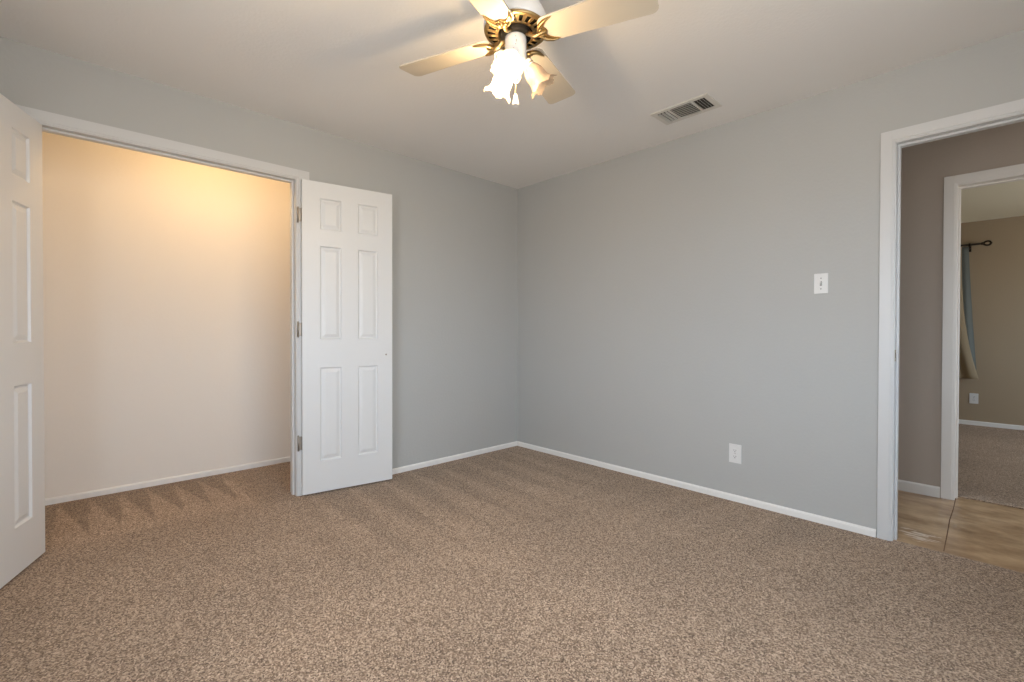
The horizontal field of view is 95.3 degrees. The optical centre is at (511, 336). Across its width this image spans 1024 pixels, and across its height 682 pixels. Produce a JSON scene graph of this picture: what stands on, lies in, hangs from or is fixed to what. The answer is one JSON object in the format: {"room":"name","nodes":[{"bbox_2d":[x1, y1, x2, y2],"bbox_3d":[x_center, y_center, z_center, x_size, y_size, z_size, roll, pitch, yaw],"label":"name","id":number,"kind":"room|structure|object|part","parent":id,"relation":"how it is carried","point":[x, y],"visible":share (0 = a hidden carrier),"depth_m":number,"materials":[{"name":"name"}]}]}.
{"room":"empty bedroom","nodes":[
{"label":"empty bedroom","id":0,"kind":"room"},
{"bbox_2d":[42,132,289,498],"bbox_3d":[-2.560,-0.146,3.298,2.095,2.490,0.115,0,1,-43],"label":"wall","id":1,"kind":"structure","parent":0,"point":[166,281],"depth_m":3.28,"materials":[{"name":"beige paint"}]},
{"bbox_2d":[45,456,289,505],"bbox_3d":[-2.519,1.034,3.263,1.865,0.051,0.012,0,1,-43],"label":"baseboard","id":2,"kind":"structure","parent":1,"relation":"attached to","point":[88,494],"depth_m":3.29,"materials":[{"name":"white paint"}]},
{"bbox_2d":[0,37,517,468],"bbox_3d":[-1.389,-0.142,3.160,3.865,2.490,0.115,0,1,-43],"label":"wall","id":3,"kind":"structure","parent":0,"point":[455,233],"depth_m":3.68,"materials":[{"name":"grey paint"}]},
{"bbox_2d":[0,93,44,588],"bbox_3d":[-2.167,0.019,1.984,0.034,2.064,0.632,0,1,-23],"label":"door","id":4,"kind":"structure","parent":3,"relation":"in","point":[22,446],"depth_m":2.09,"materials":[{"name":"white paint"}]},
{"bbox_2d":[15,104,308,495],"bbox_3d":[-1.889,-0.015,2.681,1.376,2.142,0.125,0,1,-43],"label":"door frame","id":5,"kind":"structure","parent":3,"relation":"attached to","point":[52,123],"depth_m":2.85,"materials":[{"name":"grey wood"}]},
{"bbox_2d":[297,179,391,494],"bbox_3d":[-1.138,0.009,3.221,0.632,2.064,0.038,0,1,-35],"label":"door","id":6,"kind":"structure","parent":3,"relation":"in","point":[344,329],"depth_m":3.20,"materials":[{"name":"white paint"}]},
{"bbox_2d":[392,441,517,474],"bbox_3d":[-0.649,1.033,3.788,1.939,0.051,0.012,0,1,-43],"label":"baseboard","id":7,"kind":"structure","parent":3,"relation":"attached to","point":[511,444],"depth_m":3.92,"materials":[{"name":"white paint"}]},
{"bbox_2d":[0,424,1023,681],"bbox_3d":[1.836,1.084,3.195,8.350,0.050,6.105,0,1,-43],"label":"floor","id":8,"kind":"structure","parent":0,"point":[516,563],"depth_m":2.01,"materials":[{"name":"carpet"}]},
{"bbox_2d":[0,0,1023,188],"bbox_3d":[-0.258,-1.414,2.042,3.980,0.080,5.085,0,1,-43],"label":"ceiling","id":9,"kind":"structure","parent":0,"point":[328,66],"depth_m":2.33,"materials":[{"name":"paint"}]},
{"bbox_2d":[399,0,658,106],"bbox_3d":[0.015,-1.148,1.835,0.838,0.447,0.838,0,1,-19],"label":"ceiling fan","id":10,"kind":"object","parent":9,"relation":"hanging from","point":[511,26],"visible":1,"depth_m":1.79,"materials":[{"name":"beige wood"}]},
{"bbox_3d":[-0.273,-1.173,1.977,0.429,0.032,0.141,0,1,27],"label":"blade","id":11,"kind":"part","parent":10,"relation":"part of","materials":[{"name":"beige laminate"}]},
{"bbox_3d":[-0.128,-1.168,1.548,0.141,0.032,0.429,0,1,27],"label":"blade","id":12,"kind":"part","parent":10,"relation":"part of","materials":[{"name":"beige laminate"}]},
{"bbox_3d":[-0.037,-1.036,1.897,0.047,0.066,0.061,0,1,-43],"label":"bulb","id":13,"kind":"part","parent":10,"relation":"part of","materials":[{"name":"white glass"}]},
{"bbox_3d":[-0.005,-1.035,1.757,0.057,0.066,0.048,0,1,-43],"label":"bulb","id":14,"kind":"part","parent":10,"relation":"part of","materials":[{"name":"white glass"}]},
{"bbox_3d":[0.095,-1.035,1.849,0.057,0.066,0.049,0,1,-43],"label":"bulb","id":15,"kind":"part","parent":10,"relation":"part of","materials":[{"name":"white glass"}]},
{"bbox_3d":[0.157,-1.173,2.122,0.141,0.032,0.429,0,1,27],"label":"blade","id":16,"kind":"part","parent":10,"relation":"part of","materials":[{"name":"beige laminate"}]},
{"bbox_3d":[0.302,-1.169,1.692,0.429,0.032,0.141,0,1,27],"label":"blade","id":17,"kind":"part","parent":10,"relation":"part of","materials":[{"name":"beige laminate"}]},
{"bbox_2d":[650,93,721,124],"bbox_3d":[1.057,-1.372,2.843,0.208,0.015,0.356,0,1,-43],"label":"ceiling vent","id":18,"kind":"object","parent":9,"relation":"in","point":[703,103],"visible":1,"depth_m":2.83,"materials":[{"name":"white metal"}]},
{"bbox_2d":[517,30,1023,536],"bbox_3d":[1.453,-0.136,3.055,0.115,2.490,4.180,0,1,-43],"label":"wall","id":19,"kind":"structure","parent":0,"point":[670,315],"depth_m":3.00,"materials":[{"name":"grey paint"}]},
{"bbox_2d":[517,441,875,537],"bbox_3d":[0.991,1.039,3.459,0.012,0.051,2.723,0,1,-43],"label":"baseboard","id":20,"kind":"structure","parent":19,"relation":"attached to","point":[851,527],"depth_m":3.05,"materials":[{"name":"white paint"}]},
{"bbox_2d":[729,443,741,463],"bbox_3d":[1.431,0.754,2.995,0.008,0.120,0.076,0,1,-43],"label":"wall outlet","id":21,"kind":"object","parent":19,"relation":"attached to","point":[734,449],"visible":1,"depth_m":2.99,"materials":[{"name":"white plastic"}]},
{"bbox_2d":[814,273,827,293],"bbox_3d":[1.750,-0.298,2.645,0.018,0.114,0.068,0,1,-43],"label":"light switch","id":22,"kind":"object","parent":19,"relation":"attached to","point":[820,280],"visible":1,"depth_m":2.65,"materials":[{"name":"white plastic"}]},
{"bbox_2d":[877,99,1023,540],"bbox_3d":[2.287,0.007,2.178,0.135,2.133,0.895,0,1,-43],"label":"door frame","id":23,"kind":"structure","parent":19,"relation":"attached to","point":[892,142],"depth_m":2.43,"materials":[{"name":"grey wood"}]},
{"bbox_2d":[898,121,1023,497],"bbox_3d":[2.961,-0.132,3.004,0.100,2.490,4.530,0,1,-43],"label":"wall","id":24,"kind":"structure","parent":0,"point":[924,167],"depth_m":3.13,"materials":[{"name":"beige paint"}]},
{"bbox_2d":[898,479,939,497],"bbox_3d":[2.302,1.028,3.626,0.012,0.076,1.510,0,1,-43],"label":"baseboard","id":25,"kind":"structure","parent":24,"relation":"attached to","point":[929,490],"depth_m":3.15,"materials":[{"name":"white wood"}]},
{"bbox_2d":[941,164,1023,499],"bbox_3d":[3.172,0.018,2.775,0.110,2.104,0.897,0,1,-43],"label":"door frame","id":26,"kind":"structure","parent":24,"relation":"attached to","point":[953,185],"depth_m":3.04,"materials":[{"name":"white wood"}]},
{"bbox_2d":[959,216,1023,425],"bbox_3d":[5.530,-0.150,5.441,0.115,2.490,4.300,0,1,-43],"label":"wall","id":27,"kind":"structure","parent":0,"point":[996,269],"depth_m":5.34,"materials":[{"name":"beige paint"}]},
{"bbox_2d":[969,393,978,403],"bbox_3d":[5.418,0.732,5.476,0.008,0.120,0.076,0,1,-43],"label":"wall outlet","id":28,"kind":"object","parent":27,"relation":"attached to","point":[973,397],"visible":1,"depth_m":5.47,"materials":[{"name":"white plastic"}]},
{"bbox_2d":[961,240,992,251],"bbox_3d":[4.728,-1.051,6.123,0.101,0.108,2.196,0,1,-43],"label":"curtain rod","id":29,"kind":"object","parent":27,"relation":"attached to","point":[990,241],"visible":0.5,"depth_m":5.38,"materials":[{"name":"brown metal"}]},
{"bbox_2d":[959,247,978,378],"bbox_3d":[4.731,-0.284,6.089,0.069,1.546,1.937,0,1,-43],"label":"curtain","id":30,"kind":"object","parent":29,"relation":"hanging from","point":[967,359],"visible":0.16,"depth_m":5.47,"materials":[{"name":"beige fabric"}]},
{"bbox_3d":[4.704,-1.071,6.099,0.025,0.025,2.032,0,1,-43],"label":"rod","id":31,"kind":"part","parent":29,"relation":"part of","materials":[{"name":"brown metal"}]},
{"bbox_2d":[959,419,1023,429],"bbox_3d":[5.482,1.025,5.409,0.012,0.060,4.300,0,1,-43],"label":"baseboard","id":32,"kind":"structure","parent":27,"relation":"attached to","point":[968,422],"depth_m":5.37,"materials":[{"name":"white paint"}]},
{"bbox_2d":[961,180,1023,222],"bbox_3d":[4.245,-1.399,4.208,3.434,0.135,4.300,0,1,-43],"label":"ceiling","id":33,"kind":"structure","parent":0,"point":[1003,200],"depth_m":4.66,"materials":[{"name":"beige paint"}]}
]}

